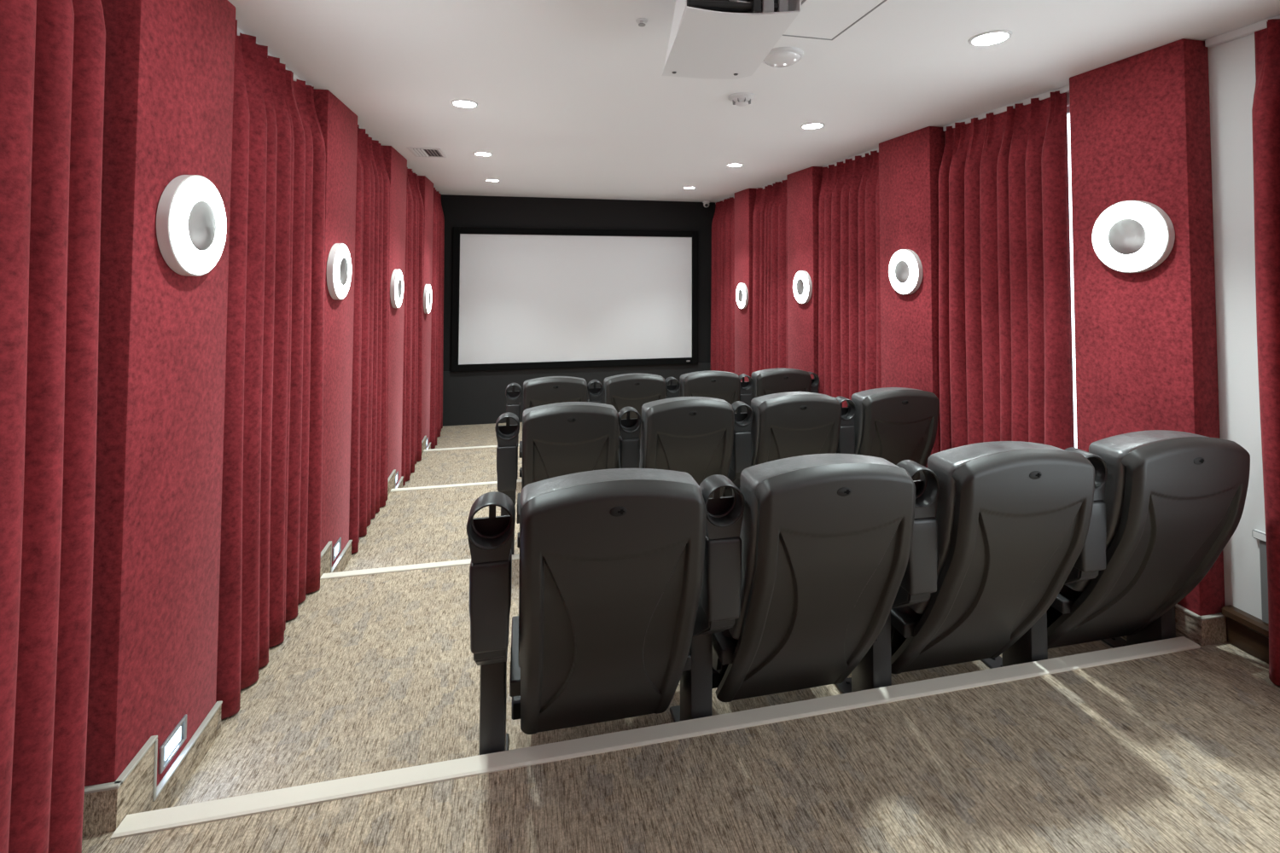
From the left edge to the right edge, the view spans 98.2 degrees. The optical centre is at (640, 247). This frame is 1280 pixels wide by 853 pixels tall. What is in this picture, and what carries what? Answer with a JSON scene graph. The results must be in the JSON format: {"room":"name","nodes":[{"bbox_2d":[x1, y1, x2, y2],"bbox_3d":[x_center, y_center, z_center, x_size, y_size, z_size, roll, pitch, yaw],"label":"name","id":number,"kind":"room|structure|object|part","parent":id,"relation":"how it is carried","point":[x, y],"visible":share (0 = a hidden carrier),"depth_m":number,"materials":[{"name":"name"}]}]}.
{"room":"auditorium","nodes":[
{"label":"auditorium","id":0,"kind":"room"},
{"bbox_2d":[84,0,433,786],"bbox_3d":[-1.665,0.738,2.558,0.235,3.090,9.130,1,-2,-12],"label":"wall","id":1,"kind":"structure","parent":0,"point":[170,64],"depth_m":1.58,"materials":[{"name":"red fabric"}]},
{"bbox_2d":[158,714,187,773],"bbox_3d":[-1.350,1.434,1.602,0.008,0.072,0.120,1,-2,-12],"label":"step light","id":2,"kind":"object","parent":1,"relation":"attached to","point":[169,748],"visible":1,"depth_m":1.60,"materials":[{"name":"white plastic"}]},
{"bbox_2d":[156,174,226,276],"bbox_3d":[-1.325,-0.064,1.654,0.046,0.300,0.300,1,-2,-12],"label":"wall light","id":3,"kind":"object","parent":1,"relation":"attached to","point":[191,217],"visible":1,"depth_m":1.60,"materials":[{"name":"white painted metal"}]},
{"bbox_2d":[81,436,430,837],"bbox_3d":[-1.839,1.770,3.637,0.153,0.739,4.701,1,-2,-12],"label":"baseboard","id":4,"kind":"structure","parent":1,"relation":"attached to","point":[106,805],"depth_m":1.50,"materials":[{"name":"carpet"}]},
{"bbox_2d":[331,537,341,561],"bbox_3d":[-1.640,1.632,2.993,0.008,0.072,0.120,1,-2,-12],"label":"step light","id":5,"kind":"object","parent":1,"relation":"attached to","point":[336,549],"visible":1,"depth_m":2.99,"materials":[{"name":"white plastic"}]},
{"bbox_2d":[326,243,351,299],"bbox_3d":[-1.596,0.129,2.950,0.046,0.300,0.300,1,-2,-12],"label":"wall light","id":6,"kind":"object","parent":1,"relation":"attached to","point":[339,265],"visible":1,"depth_m":2.88,"materials":[{"name":"white plastic"}]},
{"bbox_2d":[389,268,403,308],"bbox_3d":[-1.873,0.320,4.276,0.046,0.300,0.300,1,-2,-12],"label":"wall light","id":7,"kind":"object","parent":1,"relation":"attached to","point":[397,282],"visible":1,"depth_m":4.20,"materials":[{"name":"white plastic"}]},
{"bbox_2d":[395,471,398,483],"bbox_3d":[-1.930,1.829,4.378,0.008,0.072,0.120,1,-2,-12],"label":"step light","id":8,"kind":"object","parent":1,"relation":"attached to","point":[397,474],"visible":0.61,"depth_m":4.41,"materials":[{"name":"white plastic"}]},
{"bbox_2d":[423,284,431,314],"bbox_3d":[-2.153,0.524,5.618,0.046,0.300,0.300,1,-2,-12],"label":"wall light","id":9,"kind":"object","parent":1,"relation":"attached to","point":[427,292],"visible":1,"depth_m":5.53,"materials":[{"name":"white plastic"}]},
{"bbox_2d":[440,194,715,426],"bbox_3d":[-0.776,0.902,7.340,3.720,3.090,0.120,1,-2,-12],"label":"wall","id":10,"kind":"structure","parent":0,"point":[469,398],"depth_m":7.23,"materials":[{"name":"black paint"}]},
{"bbox_2d":[450,226,698,372],"bbox_3d":[-0.789,0.667,7.269,3.204,1.805,0.068,1,-2,-12],"label":"projection screen","id":11,"kind":"object","parent":10,"relation":"attached to","point":[523,298],"visible":1,"depth_m":7.24,"materials":[{"name":"white matte projection screen fabric"},{"name":"black frame"}]},
{"bbox_2d":[81,422,1279,852],"bbox_3d":[0.135,1.898,2.894,3.920,0.808,9.130,1,-2,-12],"label":"floor","id":12,"kind":"structure","parent":0,"point":[1178,752],"depth_m":1.59,"materials":[{"name":"carpet"}]},
{"bbox_2d":[320,553,519,579],"bbox_3d":[0.101,1.667,3.094,3.430,0.042,0.047,1,-2,-12],"label":"trim","id":13,"kind":"structure","parent":12,"relation":"attached to","point":[460,562],"depth_m":2.81,"materials":[{"name":"beige"}]},
{"bbox_2d":[390,479,521,492],"bbox_3d":[-0.197,1.865,4.519,3.430,0.042,0.047,1,-2,-12],"label":"trim","id":14,"kind":"structure","parent":12,"relation":"on","point":[518,480],"depth_m":4.25,"materials":[{"name":"beige"}]},
{"bbox_2d":[423,443,519,451],"bbox_3d":[-0.478,2.062,5.867,3.430,0.042,0.047,1,-2,-12],"label":"trim","id":15,"kind":"structure","parent":12,"relation":"on","point":[488,446],"depth_m":5.58,"materials":[{"name":"beige"}]},
{"bbox_2d":[505,376,587,479],"bbox_3d":[-0.774,1.506,4.552,0.642,0.992,0.759,1,-2,-12],"label":"seat","id":16,"kind":"object","parent":12,"relation":"on","point":[543,391],"visible":0.24,"depth_m":4.22,"materials":[{"name":"grey plastic"}]},
{"bbox_3d":[-0.978,1.314,4.258,0.104,0.224,0.084,1,-2,-12],"label":"armrest","id":17,"kind":"part","parent":16,"relation":"part of","materials":[{"name":"grey plastic"}]},
{"bbox_2d":[494,401,618,554],"bbox_3d":[-0.474,1.307,3.114,0.642,0.992,0.759,1,-2,-12],"label":"seat","id":18,"kind":"object","parent":12,"relation":"on","point":[567,438],"visible":0.49,"depth_m":2.79,"materials":[{"name":"black leather"}]},
{"bbox_3d":[-0.678,1.115,2.820,0.104,0.224,0.084,1,-2,-12],"label":"armrest","id":19,"kind":"part","parent":18,"relation":"part of","materials":[{"name":"grey plastic"}]},
{"bbox_3d":[-0.726,1.578,3.031,0.072,0.418,0.132,1,-2,-12],"label":"leg","id":20,"kind":"part","parent":18,"relation":"part of","materials":[{"name":"grey plastic"}]},
{"bbox_2d":[521,401,617,489],"bbox_3d":[-0.382,1.100,2.944,0.486,0.567,0.274,1,-2,-12],"label":"backrest cushion","id":21,"kind":"object","parent":18,"relation":"on","point":[540,469],"depth_m":2.81,"materials":[{"name":"grey leather"}]},
{"bbox_2d":[466,468,706,755],"bbox_3d":[-0.187,1.110,1.740,0.642,0.992,0.759,1,-2,-12],"label":"seat","id":22,"kind":"object","parent":12,"relation":"on","point":[612,561],"visible":0.99,"depth_m":1.44,"materials":[{"name":"black plastic"}]},
{"bbox_3d":[-0.391,0.918,1.446,0.104,0.224,0.084,1,-2,-12],"label":"armrest","id":23,"kind":"part","parent":22,"relation":"part of","materials":[{"name":"grey plastic"}]},
{"bbox_3d":[-0.439,1.381,1.657,0.072,0.418,0.132,1,-2,-12],"label":"leg","id":24,"kind":"part","parent":22,"relation":"part of","materials":[{"name":"grey plastic"}]},
{"bbox_3d":[-0.450,1.593,1.696,0.086,0.021,0.238,1,-2,-12],"label":"foot plate","id":25,"kind":"part","parent":22,"relation":"part of","materials":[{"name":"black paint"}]},
{"bbox_2d":[518,468,702,668],"bbox_3d":[-0.094,0.903,1.570,0.486,0.567,0.274,1,-2,-12],"label":"backrest cushion","id":26,"kind":"object","parent":22,"relation":"on","point":[651,626],"depth_m":1.47,"materials":[{"name":"grey leather"}]},
{"bbox_2d":[587,373,666,468],"bbox_3d":[-0.158,1.513,4.680,0.642,0.992,0.759,1,-2,-12],"label":"seat","id":27,"kind":"object","parent":12,"relation":"on","point":[634,391],"visible":0.36,"depth_m":4.35,"materials":[{"name":"grey plastic"}]},
{"bbox_3d":[-0.361,1.321,4.386,0.104,0.224,0.084,1,-2,-12],"label":"armrest","id":28,"kind":"part","parent":27,"relation":"part of","materials":[{"name":"grey plastic"}]},
{"bbox_2d":[603,373,662,403],"bbox_3d":[-0.065,1.306,4.510,0.486,0.567,0.274,1,-2,-12],"label":"backrest cushion","id":29,"kind":"object","parent":27,"relation":"on","point":[605,382],"depth_m":4.38,"materials":[{"name":"grey leather"}]},
{"bbox_2d":[110,636,1200,839],"bbox_3d":[0.381,1.470,1.719,3.414,0.042,0.059,1,-2,-12],"label":"trim","id":30,"kind":"structure","parent":12,"relation":"on","point":[233,807],"depth_m":1.61,"materials":[{"name":"beige metal"}]},
{"bbox_2d":[617,396,734,498],"bbox_3d":[0.143,1.314,3.242,0.642,0.992,0.759,1,-2,-12],"label":"seat","id":31,"kind":"object","parent":12,"relation":"on","point":[694,436],"visible":0.48,"depth_m":2.92,"materials":[{"name":"grey plastic"}]},
{"bbox_3d":[-0.061,1.122,2.948,0.104,0.224,0.084,1,-2,-12],"label":"armrest","id":32,"kind":"part","parent":31,"relation":"part of","materials":[{"name":"grey plastic"}]},
{"bbox_2d":[639,396,727,468],"bbox_3d":[0.235,1.107,3.072,0.486,0.567,0.274,1,-2,-12],"label":"backrest cushion","id":33,"kind":"object","parent":31,"relation":"on","point":[715,457],"depth_m":2.94,"materials":[{"name":"grey leather"}]},
{"bbox_2d":[664,370,740,413],"bbox_3d":[0.459,1.520,4.808,0.642,0.992,0.759,1,-2,-12],"label":"seat","id":34,"kind":"object","parent":12,"relation":"on","point":[720,385],"visible":0.25,"depth_m":4.48,"materials":[{"name":"grey plastic"}]},
{"bbox_2d":[679,370,733,396],"bbox_3d":[0.552,1.312,4.638,0.486,0.567,0.274,1,-2,-12],"label":"backrest cushion","id":35,"kind":"object","parent":34,"relation":"on","point":[682,380],"depth_m":4.51,"materials":[{"name":"grey leather"}]},
{"bbox_2d":[738,367,819,413],"bbox_3d":[1.116,1.527,4.944,0.724,0.992,0.759,1,-2,-12],"label":"seat","id":36,"kind":"object","parent":12,"relation":"on","point":[768,381],"visible":0.24,"depth_m":4.61,"materials":[{"name":"grey plastic"}]},
{"bbox_3d":[0.872,1.334,4.642,0.104,0.224,0.084,1,-2,-12],"label":"armrest","id":37,"kind":"part","parent":36,"relation":"part of","materials":[{"name":"grey plastic"}]},
{"bbox_2d":[750,367,800,399],"bbox_3d":[1.169,1.319,4.766,0.486,0.567,0.274,1,-2,-12],"label":"backrest cushion","id":38,"kind":"object","parent":36,"relation":"on","point":[755,375],"depth_m":4.63,"materials":[{"name":"grey leather"}]},
{"bbox_2d":[723,391,841,496],"bbox_3d":[0.760,1.320,3.370,0.642,0.992,0.759,1,-2,-12],"label":"seat","id":39,"kind":"object","parent":12,"relation":"on","point":[790,424],"visible":0.41,"depth_m":3.04,"materials":[{"name":"black leather"}]},
{"bbox_3d":[0.507,1.592,3.287,0.072,0.418,0.132,1,-2,-12],"label":"leg","id":40,"kind":"part","parent":39,"relation":"part of","materials":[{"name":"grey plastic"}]},
{"bbox_3d":[0.556,1.129,3.076,0.104,0.224,0.084,1,-2,-12],"label":"armrest","id":41,"kind":"part","parent":39,"relation":"part of","materials":[{"name":"grey plastic"}]},
{"bbox_2d":[750,391,830,466],"bbox_3d":[0.852,1.113,3.200,0.486,0.567,0.274,1,-2,-12],"label":"backrest cushion","id":42,"kind":"object","parent":39,"relation":"on","point":[760,454],"depth_m":3.06,"materials":[{"name":"grey leather"}]},
{"bbox_2d":[669,453,915,722],"bbox_3d":[0.430,1.117,1.868,0.642,0.992,0.759,1,-2,-12],"label":"seat","id":43,"kind":"object","parent":12,"relation":"on","point":[805,562],"visible":0.99,"depth_m":1.57,"materials":[{"name":"black leather"}]},
{"bbox_3d":[0.167,1.600,1.824,0.086,0.021,0.238,1,-2,-12],"label":"foot plate","id":44,"kind":"part","parent":43,"relation":"part of","materials":[{"name":"black paint"}]},
{"bbox_3d":[0.177,1.388,1.785,0.072,0.418,0.132,1,-2,-12],"label":"leg","id":45,"kind":"part","parent":43,"relation":"part of","materials":[{"name":"grey plastic"}]},
{"bbox_3d":[0.226,0.925,1.574,0.104,0.224,0.084,1,-2,-12],"label":"armrest","id":46,"kind":"part","parent":43,"relation":"part of","materials":[{"name":"grey plastic"}]},
{"bbox_2d":[721,629,738,646],"bbox_3d":[0.453,1.205,2.018,0.480,0.218,0.470,1,-2,-12],"label":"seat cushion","id":47,"kind":"object","parent":43,"relation":"on","point":[726,637],"depth_m":1.75,"materials":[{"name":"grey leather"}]},
{"bbox_2d":[727,453,899,639],"bbox_3d":[0.522,0.910,1.698,0.486,0.567,0.274,1,-2,-12],"label":"backrest cushion","id":48,"kind":"object","parent":43,"relation":"on","point":[841,602],"depth_m":1.59,"materials":[{"name":"grey leather"}]},
{"bbox_2d":[835,387,939,480],"bbox_3d":[1.399,1.327,3.502,0.688,0.992,0.759,1,-2,-12],"label":"seat","id":49,"kind":"object","parent":12,"relation":"on","point":[894,425],"visible":0.52,"depth_m":3.17,"materials":[{"name":"black leather"}]},
{"bbox_3d":[1.173,1.135,3.204,0.104,0.224,0.084,1,-2,-12],"label":"armrest","id":50,"kind":"part","parent":49,"relation":"part of","materials":[{"name":"grey plastic"}]},
{"bbox_2d":[851,387,921,454],"bbox_3d":[1.469,1.120,3.328,0.486,0.567,0.274,1,-2,-12],"label":"backrest cushion","id":51,"kind":"object","parent":49,"relation":"on","point":[905,444],"depth_m":3.19,"materials":[{"name":"grey leather"}]},
{"bbox_2d":[835,441,1094,693],"bbox_3d":[1.047,1.123,1.996,0.642,0.992,0.759,1,-2,-12],"label":"seat","id":52,"kind":"object","parent":12,"relation":"on","point":[1000,528],"visible":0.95,"depth_m":1.70,"materials":[{"name":"grey plastic"}]},
{"bbox_3d":[0.784,1.607,1.952,0.086,0.021,0.238,1,-2,-12],"label":"foot plate","id":53,"kind":"part","parent":52,"relation":"part of","materials":[{"name":"black paint"}]},
{"bbox_3d":[0.794,1.395,1.913,0.072,0.418,0.132,1,-2,-12],"label":"leg","id":54,"kind":"part","parent":52,"relation":"part of","materials":[{"name":"grey plastic"}]},
{"bbox_2d":[896,605,923,623],"bbox_3d":[1.070,1.212,2.146,0.480,0.218,0.470,1,-2,-12],"label":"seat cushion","id":55,"kind":"object","parent":52,"relation":"on","point":[905,612],"depth_m":1.88,"materials":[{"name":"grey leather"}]},
{"bbox_3d":[0.843,0.932,1.702,0.104,0.224,0.084,1,-2,-12],"label":"armrest","id":56,"kind":"part","parent":52,"relation":"part of","materials":[{"name":"grey plastic"}]},
{"bbox_2d":[908,441,1066,614],"bbox_3d":[1.139,0.916,1.826,0.486,0.567,0.274,1,-2,-12],"label":"backrest cushion","id":57,"kind":"object","parent":52,"relation":"on","point":[1015,578],"depth_m":1.71,"materials":[{"name":"grey leather"}]},
{"bbox_2d":[980,430,1250,669],"bbox_3d":[1.686,1.130,2.128,0.688,0.992,0.759,1,-2,-12],"label":"seat","id":58,"kind":"object","parent":12,"relation":"on","point":[1166,504],"visible":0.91,"depth_m":1.83,"materials":[{"name":"black leather"}]},
{"bbox_3d":[1.401,1.613,2.080,0.086,0.021,0.238,1,-2,-12],"label":"foot plate","id":59,"kind":"part","parent":58,"relation":"part of","materials":[{"name":"black paint"}]},
{"bbox_3d":[1.411,1.401,2.041,0.072,0.418,0.132,1,-2,-12],"label":"leg","id":60,"kind":"part","parent":58,"relation":"part of","materials":[{"name":"grey plastic"}]},
{"bbox_2d":[1059,584,1083,602],"bbox_3d":[1.687,1.219,2.274,0.480,0.218,0.470,1,-2,-12],"label":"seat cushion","id":61,"kind":"object","parent":58,"relation":"on","point":[1065,590],"depth_m":2.00,"materials":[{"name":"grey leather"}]},
{"bbox_3d":[1.460,0.938,1.830,0.104,0.224,0.084,1,-2,-12],"label":"armrest","id":62,"kind":"part","parent":58,"relation":"part of","materials":[{"name":"grey plastic"}]},
{"bbox_3d":[1.974,1.619,2.199,0.086,0.021,0.238,1,-2,-12],"label":"foot plate","id":63,"kind":"part","parent":58,"relation":"part of","materials":[{"name":"black paint"}]},
{"bbox_2d":[1064,430,1209,591],"bbox_3d":[1.756,0.923,1.954,0.486,0.567,0.274,1,-2,-12],"label":"backrest cushion","id":64,"kind":"object","parent":58,"relation":"on","point":[1174,557],"depth_m":1.83,"materials":[{"name":"grey leather"}]},
{"bbox_3d":[1.984,1.408,2.159,0.072,0.418,0.132,1,-2,-12],"label":"leg","id":65,"kind":"part","parent":58,"relation":"part of","materials":[{"name":"grey plastic"}]},
{"bbox_2d":[227,0,1279,202],"bbox_3d":[0.146,-0.846,2.986,3.920,0.120,9.130,1,-2,-12],"label":"ceiling","id":66,"kind":"structure","parent":0,"point":[574,101],"depth_m":2.61,"materials":[{"name":"white paint"}]},
{"bbox_2d":[0,0,105,852],"bbox_3d":[-1.037,0.247,0.001,0.152,2.274,2.842,1,-2,-12],"label":"curtain","id":67,"kind":"object","parent":66,"relation":"hanging from","point":[53,52],"visible":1,"depth_m":1.17,"materials":[{"name":"red fabric"}]},
{"bbox_2d":[215,19,325,719],"bbox_3d":[-1.520,0.399,2.315,0.147,2.426,0.905,1,-2,-12],"label":"curtain","id":68,"kind":"object","parent":66,"relation":"hanging from","point":[271,512],"visible":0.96,"depth_m":2.17,"materials":[{"name":"red fabric"}]},
{"bbox_2d":[349,124,390,553],"bbox_3d":[-1.804,0.519,3.667,0.144,2.578,0.836,1,-2,-12],"label":"curtain","id":69,"kind":"object","parent":66,"relation":"hanging from","point":[369,475],"visible":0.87,"depth_m":3.62,"materials":[{"name":"red fabric"}]},
{"bbox_2d":[401,167,424,485],"bbox_3d":[-2.090,0.640,5.048,0.147,2.730,0.860,1,-2,-12],"label":"curtain","id":70,"kind":"object","parent":66,"relation":"hanging from","point":[412,373],"visible":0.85,"depth_m":4.96,"materials":[{"name":"red fabric"}]},
{"bbox_2d":[407,146,446,157],"bbox_3d":[-1.678,-0.742,4.361,0.240,0.011,0.340,1,-2,-12],"label":"ceiling vent","id":71,"kind":"object","parent":66,"relation":"in","point":[417,152],"visible":1,"depth_m":4.35,"materials":[{"name":"white plastic"}]},
{"bbox_2d":[429,187,444,448],"bbox_3d":[-2.380,0.762,6.452,0.152,2.882,0.955,1,-2,-12],"label":"curtain","id":72,"kind":"object","parent":66,"relation":"hanging from","point":[437,329],"visible":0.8,"depth_m":6.21,"materials":[{"name":"red fabric"}]},
{"bbox_2d":[450,98,478,107],"bbox_3d":[-0.963,-0.785,3.036,0.144,0.007,0.144,1,-2,-12],"label":"recessed light","id":73,"kind":"object","parent":66,"relation":"in","point":[458,102],"visible":1,"depth_m":3.03,"materials":[{"name":"white"}]},
{"bbox_2d":[473,151,492,156],"bbox_3d":[-1.253,-0.741,4.405,0.144,0.007,0.144,1,-2,-12],"label":"recessed light","id":74,"kind":"object","parent":66,"relation":"in","point":[482,154],"visible":1,"depth_m":4.40,"materials":[{"name":"white"}]},
{"bbox_2d":[485,179,499,181],"bbox_3d":[-1.542,-0.696,5.772,0.144,0.007,0.144,1,-2,-12],"label":"recessed light","id":75,"kind":"object","parent":66,"relation":"in","point":[490,180],"visible":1,"depth_m":5.78,"materials":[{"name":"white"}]},
{"bbox_2d":[635,17,647,26],"bbox_3d":[0.005,-0.811,2.004,0.044,0.017,0.044,1,-2,-12],"label":"sprinkler head","id":76,"kind":"object","parent":66,"relation":"attached to","point":[642,21],"visible":1,"depth_m":2.00},
{"bbox_2d":[702,200,709,207],"bbox_3d":[0.900,-0.586,7.584,0.110,0.087,0.110,1,-2,-12],"label":"security camera","id":77,"kind":"object","parent":66,"relation":"attached to","point":[706,203],"visible":1,"depth_m":7.55,"materials":[{"name":"white plastic"}]},
{"bbox_2d":[710,196,734,373],"bbox_3d":[1.086,0.800,7.170,0.145,2.882,0.958,1,-2,-12],"label":"curtain","id":78,"kind":"object","parent":66,"relation":"hanging from","point":[723,224],"visible":0.71,"depth_m":7.12,"materials":[{"name":"red fabric"}]},
{"bbox_2d":[661,0,801,79],"bbox_3d":[0.250,-0.717,1.716,0.316,0.220,0.536,0,-2,-4],"label":"ceiling projector","id":79,"kind":"object","parent":66,"relation":"hanging from","point":[718,39],"visible":1,"depth_m":1.61,"materials":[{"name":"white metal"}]},
{"bbox_3d":[0.101,-0.696,1.681,0.003,0.161,0.489,0,-2,-4],"label":"panel","id":80,"kind":"part","parent":79,"relation":"part of","materials":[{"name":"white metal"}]},
{"bbox_3d":[0.403,-0.695,1.704,0.003,0.161,0.489,0,-2,-4],"label":"panel","id":81,"kind":"part","parent":79,"relation":"part of","materials":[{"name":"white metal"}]},
{"bbox_2d":[726,162,743,166],"bbox_3d":[0.824,-0.718,4.844,0.144,0.007,0.144,1,-2,-12],"label":"recessed light","id":82,"kind":"object","parent":66,"relation":"in","point":[731,164],"visible":1,"depth_m":4.84,"materials":[{"name":"white"}]},
{"bbox_2d":[727,92,755,106],"bbox_3d":[0.528,-0.764,2.894,0.140,0.047,0.140,1,-2,-12],"label":"smoke detector","id":83,"kind":"object","parent":66,"relation":"attached to","point":[740,99],"visible":1,"depth_m":2.86,"materials":[{"name":"white plastic"}]},
{"bbox_2d":[751,178,788,372],"bbox_3d":[1.367,0.679,5.803,0.151,2.730,0.935,1,-2,-12],"label":"curtain","id":84,"kind":"object","parent":66,"relation":"hanging from","point":[770,217],"visible":0.67,"depth_m":5.75,"materials":[{"name":"red fabric"}]},
{"bbox_2d":[762,46,803,67],"bbox_3d":[0.594,-0.785,2.326,0.176,0.042,0.176,1,-2,-12],"label":"dome fixture","id":85,"kind":"object","parent":66,"relation":"attached to","point":[781,56],"visible":0.94,"depth_m":2.28,"materials":[{"name":"white plastic"}]},
{"bbox_2d":[800,122,824,128],"bbox_3d":[1.081,-0.762,3.486,0.144,0.007,0.144,1,-2,-12],"label":"recessed light","id":86,"kind":"object","parent":66,"relation":"in","point":[808,125],"visible":1,"depth_m":3.48,"materials":[{"name":"white"}]},
{"bbox_2d":[782,0,886,40],"bbox_3d":[0.666,-0.818,1.902,0.266,0.005,0.476,1,-2,-12],"label":"access panel","id":87,"kind":"object","parent":66,"relation":"attached to","point":[826,20],"visible":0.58,"depth_m":1.96,"materials":[{"name":"white paint"}]},
{"bbox_2d":[818,147,881,407],"bbox_3d":[1.661,0.557,4.409,0.145,2.578,0.930,1,-2,-12],"label":"curtain","id":88,"kind":"object","parent":66,"relation":"hanging from","point":[850,361],"visible":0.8,"depth_m":4.34,"materials":[{"name":"red fabric"}]},
{"bbox_2d":[968,29,1012,46],"bbox_3d":[1.350,-0.806,2.141,0.144,0.007,0.144,1,-2,-12],"label":"recessed light","id":89,"kind":"object","parent":66,"relation":"in","point":[993,37],"visible":1,"depth_m":2.13,"materials":[{"name":"white"}]},
{"bbox_2d":[938,84,1074,451],"bbox_3d":[1.957,0.435,3.008,0.136,2.426,0.904,1,-2,-12],"label":"curtain","id":90,"kind":"object","parent":66,"relation":"hanging from","point":[1005,345],"visible":0.77,"depth_m":2.94,"materials":[{"name":"red fabric"}]},
{"bbox_2d":[1204,14,1279,686],"bbox_3d":[2.431,0.284,0.718,0.142,2.274,2.835,1,-2,-12],"label":"curtain","id":91,"kind":"object","parent":66,"relation":"hanging from","point":[1265,111],"visible":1,"depth_m":1.89,"materials":[{"name":"red fabric"}]},
{"bbox_2d":[734,33,1265,620],"bbox_3d":[1.948,0.778,3.307,0.225,3.090,9.130,1,-2,-12],"label":"wall","id":92,"kind":"structure","parent":0,"point":[1172,346],"depth_m":2.26,"materials":[{"name":"red fabric"}]},
{"bbox_2d":[736,283,748,308],"bbox_3d":[1.169,0.563,6.409,0.046,0.300,0.300,1,-2,-12],"label":"wall light","id":93,"kind":"object","parent":92,"relation":"attached to","point":[741,290],"visible":1,"depth_m":6.35,"materials":[{"name":"white plastic"}]},
{"bbox_2d":[792,270,812,303],"bbox_3d":[1.460,0.363,5.018,0.046,0.300,0.300,1,-2,-12],"label":"wall light","id":94,"kind":"object","parent":92,"relation":"attached to","point":[802,286],"visible":1,"depth_m":4.97,"materials":[{"name":"white plastic"}]},
{"bbox_2d":[888,249,922,294],"bbox_3d":[1.743,0.163,3.663,0.046,0.300,0.300,1,-2,-12],"label":"wall light","id":95,"kind":"object","parent":92,"relation":"attached to","point":[905,267],"visible":1,"depth_m":3.63,"materials":[{"name":"white plastic"}]},
{"bbox_2d":[1066,106,1076,448],"bbox_3d":[2.075,0.403,3.024,0.040,2.180,0.820,1,-2,-12],"label":"window","id":96,"kind":"structure","parent":92,"relation":"in","point":[1067,107],"depth_m":2.74,"materials":[{"name":"white plastic"}]},
{"bbox_2d":[1091,200,1175,273],"bbox_3d":[2.028,-0.043,2.299,0.046,0.300,0.300,1,-2,-12],"label":"wall light","id":97,"kind":"object","parent":92,"relation":"attached to","point":[1128,236],"visible":1,"depth_m":2.27,"materials":[{"name":"white glowing plastic"},{"name":"grey metal"}]},
{"bbox_2d":[1120,604,1227,645],"bbox_3d":[1.660,1.813,4.354,0.143,0.729,4.714,1,-2,-12],"label":"baseboard","id":98,"kind":"structure","parent":92,"relation":"attached to","point":[1211,629],"depth_m":2.07,"materials":[{"name":"carpet"}]},
{"bbox_3d":[1.660,1.757,4.356,0.143,0.617,4.714,1,-2,-12],"label":"edge trim","id":99,"kind":"part","parent":98,"relation":"part of","materials":[{"name":"grey"}]},
{"bbox_2d":[1221,605,1268,663],"bbox_3d":[2.516,1.354,0.491,0.045,0.130,3.225,1,-2,-12],"label":"trim","id":100,"kind":"structure","parent":92,"relation":"attached to","point":[1245,631],"depth_m":2.00,"materials":[{"name":"brown wood"}]},
{"bbox_2d":[1251,529,1268,624],"bbox_3d":[2.280,1.169,1.700,0.020,0.318,0.615,1,-2,-12],"label":"trim","id":101,"kind":"structure","parent":92,"relation":"attached to","point":[1257,534],"depth_m":1.98,"materials":[{"name":"grey"}]}
]}

